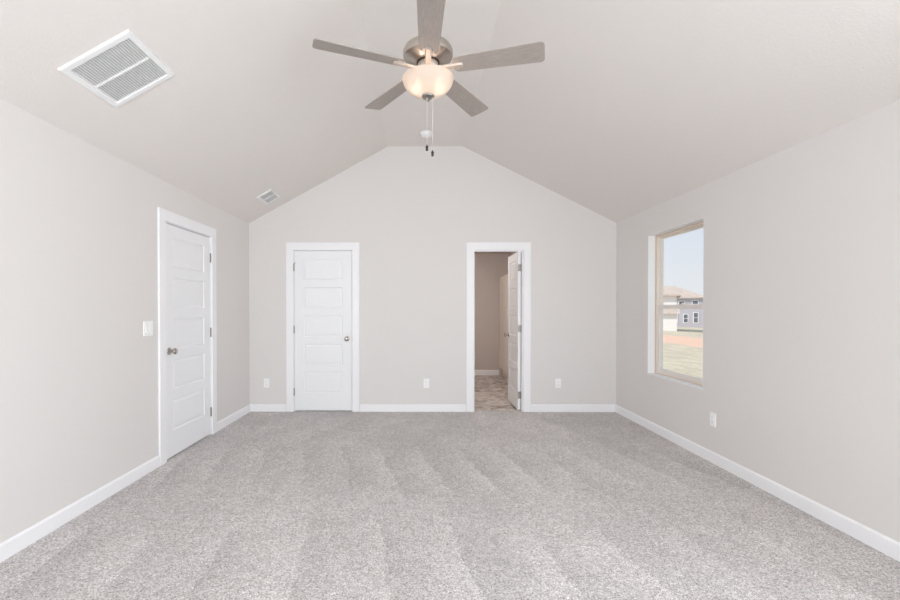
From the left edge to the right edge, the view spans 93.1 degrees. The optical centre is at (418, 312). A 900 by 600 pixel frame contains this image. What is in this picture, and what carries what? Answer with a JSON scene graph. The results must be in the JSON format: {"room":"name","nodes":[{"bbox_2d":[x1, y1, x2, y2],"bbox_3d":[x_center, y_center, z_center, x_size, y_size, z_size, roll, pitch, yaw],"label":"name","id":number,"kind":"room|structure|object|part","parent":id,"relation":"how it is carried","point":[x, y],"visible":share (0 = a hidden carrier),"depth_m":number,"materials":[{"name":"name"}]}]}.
{"room":"empty bedroom","nodes":[
{"label":"empty bedroom","id":0,"kind":"room"},
{"bbox_2d":[0,99,249,542],"bbox_3d":[-2.236,0.162,2.100,0.120,2.590,6.680,0,1,0],"label":"wall","id":1,"kind":"structure","parent":0,"point":[79,412],"depth_m":2.73,"materials":[{"name":"white paint"}]},
{"bbox_2d":[0,455,159,562],"bbox_3d":[-2.173,1.262,1.157,0.014,0.106,4.776,0,1,0],"label":"baseboard","id":2,"kind":"structure","parent":1,"relation":"attached to","point":[18,542],"depth_m":2.64,"materials":[{"name":"white wood"}]},
{"bbox_2d":[143,321,152,335],"bbox_3d":[-2.166,0.125,3.412,0.010,0.120,0.117,0,1,0],"label":"light switch","id":3,"kind":"object","parent":1,"relation":"attached to","point":[147,325],"visible":1,"depth_m":3.40,"materials":[{"name":"white plastic"}]},
{"bbox_2d":[157,207,216,465],"bbox_3d":[-2.220,0.204,4.037,0.138,2.172,0.988,0,1,0],"label":"door frame","id":4,"kind":"structure","parent":1,"relation":"attached to","point":[164,216],"depth_m":3.62,"materials":[{"name":"white wood"}]},
{"bbox_2d":[166,223,211,458],"bbox_3d":[-2.190,0.246,4.041,0.172,2.040,0.798,0,1,0],"label":"door","id":5,"kind":"structure","parent":1,"relation":"in","point":[188,255],"depth_m":3.99,"materials":[{"name":"white wood"}]},
{"bbox_3d":[-2.140,0.336,3.705,0.070,0.064,0.064,0,1,0],"label":"knob","id":6,"kind":"part","parent":5,"relation":"part of","materials":[{"name":"silver metal"}]},
{"bbox_2d":[217,404,249,431],"bbox_3d":[-2.158,1.228,4.997,0.014,0.106,0.904,0,1,0],"label":"baseboard","id":7,"kind":"structure","parent":1,"relation":"attached to","point":[221,424],"depth_m":4.92,"materials":[{"name":"white wood"}]},
{"bbox_2d":[249,146,616,403],"bbox_3d":[0.201,-0.355,5.486,4.967,3.565,0.120,0,1,0],"label":"wall","id":8,"kind":"structure","parent":0,"point":[412,214],"depth_m":5.42,"materials":[{"name":"white paint"}]},
{"bbox_2d":[264,378,268,387],"bbox_3d":[-1.944,0.902,5.441,0.072,0.117,0.009,0,1,0],"label":"wall outlet","id":9,"kind":"object","parent":8,"relation":"attached to","point":[266,381],"visible":1,"depth_m":5.44,"materials":[{"name":"white plastic"}]},
{"bbox_2d":[250,404,285,411],"bbox_3d":[-1.928,1.225,5.441,0.470,0.106,0.014,0,1,0],"label":"baseboard","id":10,"kind":"structure","parent":8,"relation":"attached to","point":[253,407],"depth_m":5.43,"materials":[{"name":"white wood"}]},
{"bbox_2d":[293,251,351,409],"bbox_3d":[-1.224,0.233,5.458,0.744,2.040,0.172,0,1,0],"label":"door","id":11,"kind":"structure","parent":8,"relation":"in","point":[322,279],"depth_m":5.44,"materials":[{"name":"white wood"}]},
{"bbox_2d":[286,242,359,411],"bbox_3d":[-1.220,0.191,5.488,0.934,2.172,0.138,0,1,0],"label":"door frame","id":12,"kind":"structure","parent":8,"relation":"attached to","point":[291,247],"depth_m":5.42,"materials":[{"name":"white wood"}]},
{"bbox_2d":[360,404,465,411],"bbox_3d":[-0.070,1.225,5.434,1.354,0.106,0.014,0,1,0],"label":"baseboard","id":13,"kind":"structure","parent":8,"relation":"attached to","point":[363,407],"depth_m":5.43,"materials":[{"name":"white wood"}]},
{"bbox_2d":[424,379,428,387],"bbox_3d":[0.101,0.904,5.433,0.072,0.117,0.009,0,1,0],"label":"wall outlet","id":14,"kind":"object","parent":8,"relation":"attached to","point":[426,381],"visible":1,"depth_m":5.43,"materials":[{"name":"white plastic"}]},
{"bbox_2d":[466,242,530,411],"bbox_3d":[1.022,0.191,5.479,0.819,2.172,0.138,0,1,0],"label":"door frame","id":15,"kind":"structure","parent":8,"relation":"attached to","point":[524,248],"depth_m":5.41,"materials":[{"name":"white wood"}]},
{"bbox_2d":[504,252,521,409],"bbox_3d":[1.302,0.231,5.791,0.172,2.040,0.629,0,1,0],"label":"door","id":16,"kind":"structure","parent":8,"relation":"in","point":[514,261],"depth_m":5.69,"materials":[{"name":"white wood"}]},
{"bbox_2d":[555,379,560,387],"bbox_3d":[1.784,0.904,5.427,0.072,0.117,0.009,0,1,0],"label":"wall outlet","id":17,"kind":"object","parent":8,"relation":"attached to","point":[557,381],"visible":1,"depth_m":5.43,"materials":[{"name":"white plastic"}]},
{"bbox_2d":[531,404,615,411],"bbox_3d":[1.981,1.225,5.426,1.086,0.106,0.014,0,1,0],"label":"baseboard","id":18,"kind":"structure","parent":8,"relation":"attached to","point":[534,407],"depth_m":5.42,"materials":[{"name":"white wood"}]},
{"bbox_2d":[0,0,899,252],"bbox_3d":[0.193,-1.684,3.595,5.007,1.115,10.040,0,1,0],"label":"ceiling","id":19,"kind":"structure","parent":0,"point":[632,107],"depth_m":2.97,"materials":[{"name":"white paint"}]},
{"bbox_2d":[57,29,175,107],"bbox_3d":[-1.697,-1.375,2.429,0.379,0.214,0.424,0,1,0],"label":"ceiling vent","id":20,"kind":"object","parent":19,"relation":"in","point":[121,68],"visible":1,"depth_m":2.40,"materials":[{"name":"white metal"}]},
{"bbox_2d":[256,189,280,204],"bbox_3d":[-1.759,-1.359,4.995,0.176,0.102,0.325,0,1,0],"label":"ceiling vent","id":21,"kind":"object","parent":19,"relation":"in","point":[269,196],"visible":1,"depth_m":4.98,"materials":[{"name":"white metal"}]},
{"bbox_2d":[420,130,431,137],"bbox_3d":[0.089,-2.088,4.992,0.132,0.052,0.132,0,1,0],"label":"smoke detector","id":22,"kind":"object","parent":19,"relation":"attached to","point":[425,133],"visible":1,"depth_m":4.95,"materials":[{"name":"white plastic"}]},
{"bbox_2d":[312,0,544,156],"bbox_3d":[0.056,-1.499,2.410,1.268,1.195,1.210,0,1,0],"label":"ceiling fan","id":23,"kind":"object","parent":19,"relation":"hanging from","point":[428,55],"visible":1,"depth_m":2.35,"materials":[{"name":"grey wood"}]},
{"bbox_3d":[-0.324,-1.424,2.334,0.498,0.005,0.138,2,12,-18],"label":"fan blade","id":24,"kind":"part","parent":23,"relation":"part of","materials":[{"name":"grey wood"}]},
{"bbox_3d":[-0.179,-1.423,2.780,0.138,0.005,0.498,-13,9,-35],"label":"fan blade","id":25,"kind":"part","parent":23,"relation":"part of","materials":[{"name":"grey wood"}]},
{"bbox_3d":[0.056,-1.302,2.458,0.296,0.100,0.296,0,0,0],"label":"lamp shade","id":26,"kind":"part","parent":23,"relation":"part of","materials":[{"name":"white glass"}]},
{"bbox_3d":[0.056,-1.408,2.059,0.138,0.005,0.498,14,1,0],"label":"fan blade","id":27,"kind":"part","parent":23,"relation":"part of","materials":[{"name":"grey wood"}]},
{"bbox_3d":[0.082,-1.094,2.452,0.004,0.320,0.004,0,1,0],"label":"pull chain","id":28,"kind":"part","parent":23,"relation":"part of","materials":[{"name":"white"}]},
{"bbox_3d":[0.289,-1.406,2.781,0.138,0.005,0.498,-12,-8,35],"label":"fan blade","id":29,"kind":"part","parent":23,"relation":"part of","materials":[{"name":"grey wood"}]},
{"bbox_3d":[0.435,-1.397,2.335,0.498,0.005,0.138,2,-11,18],"label":"fan blade","id":30,"kind":"part","parent":23,"relation":"part of","materials":[{"name":"grey wood"}]},
{"bbox_2d":[0,375,899,599],"bbox_3d":[0.194,1.362,3.646,5.007,0.162,10.050,0,1,0],"label":"floor","id":31,"kind":"structure","parent":0,"point":[298,504],"depth_m":2.59,"materials":[{"name":"carpet"}]},
{"bbox_2d":[499,274,520,384],"bbox_3d":[1.704,0.277,7.959,0.182,1.965,1.125,0,1,0],"label":"door","id":32,"kind":"structure","parent":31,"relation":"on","point":[503,281],"depth_m":8.06,"materials":[{"name":"white wood"}]},
{"bbox_3d":[1.623,0.195,8.226,0.018,1.795,0.530,0,0,0],"label":"door","id":33,"kind":"part","parent":32,"relation":"part of","materials":[{"name":"white wood"}]},
{"bbox_3d":[1.621,0.200,7.676,0.018,1.795,0.560,0,0,0],"label":"door","id":34,"kind":"part","parent":32,"relation":"part of","materials":[{"name":"white wood"}]},
{"bbox_2d":[474,253,507,374],"bbox_3d":[0.816,0.095,8.578,2.166,2.610,0.100,0,1,0],"label":"wall","id":35,"kind":"structure","parent":0,"point":[489,267],"depth_m":8.53,"materials":[{"name":"grey paint"}]},
{"bbox_2d":[474,370,498,374],"bbox_3d":[0.725,1.202,8.531,1.785,0.106,0.014,0,1,0],"label":"baseboard","id":36,"kind":"structure","parent":35,"relation":"attached to","point":[476,372],"depth_m":8.52,"materials":[{"name":"white wood"}]},
{"bbox_2d":[616,99,899,542],"bbox_3d":[2.591,0.162,2.082,0.160,2.590,6.680,0,1,0],"label":"wall","id":37,"kind":"structure","parent":0,"point":[801,318],"depth_m":2.83,"materials":[{"name":"white paint"}]},
{"bbox_2d":[647,218,703,388],"bbox_3d":[2.596,-0.084,4.212,0.156,1.521,0.920,0,1,0],"label":"window","id":38,"kind":"structure","parent":37,"relation":"in","point":[656,240],"depth_m":4.64,"materials":[{"name":"white plastic"}]},
{"bbox_3d":[2.561,0.671,4.218,0.086,0.010,0.920,0,0,0],"label":"sill","id":39,"kind":"part","parent":38,"relation":"part of","materials":[{"name":"white wood"}]},
{"bbox_3d":[2.622,0.285,4.215,0.024,0.730,0.868,0,0,0],"label":"sash","id":40,"kind":"part","parent":38,"relation":"part of","materials":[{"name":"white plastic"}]},
{"bbox_3d":[2.652,-0.430,4.208,0.024,0.777,0.868,0,0,0],"label":"sash","id":41,"kind":"part","parent":38,"relation":"part of","materials":[{"name":"clear glass"}]},
{"bbox_2d":[710,412,715,426],"bbox_3d":[2.513,0.912,3.628,0.009,0.117,0.072,0,1,0],"label":"wall outlet","id":42,"kind":"object","parent":37,"relation":"attached to","point":[712,415],"visible":1,"depth_m":3.62,"materials":[{"name":"white plastic"}]},
{"bbox_2d":[615,405,899,561],"bbox_3d":[2.504,1.254,2.091,0.014,0.106,6.680,0,1,0],"label":"baseboard","id":43,"kind":"structure","parent":37,"relation":"attached to","point":[870,537],"depth_m":2.89,"materials":[{"name":"white wood"}]},
{"label":"outside","id":44,"kind":"structure","parent":0,"visible":0},
{"bbox_2d":[663,327,702,377],"bbox_3d":[65.034,3.517,47.783,124.300,4.910,216.000,0,1,0],"label":"lawn","id":45,"kind":"structure","parent":44,"point":[683,347],"depth_m":18.38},
{"bbox_2d":[663,291,680,330],"bbox_3d":[26.597,-0.519,55.429,12.900,6.000,11.050,0,1,30],"label":"house","id":46,"kind":"structure","parent":45,"relation":"on","point":[669,298],"depth_m":48.61,"materials":[{"name":"white"}]},
{"bbox_2d":[663,286,702,327],"bbox_3d":[46.814,-0.936,80.713,12.900,8.200,9.900,0,1,30],"label":"house","id":47,"kind":"structure","parent":45,"relation":"on","point":[693,318],"depth_m":75.06,"materials":[{"name":"grey"}]}
]}

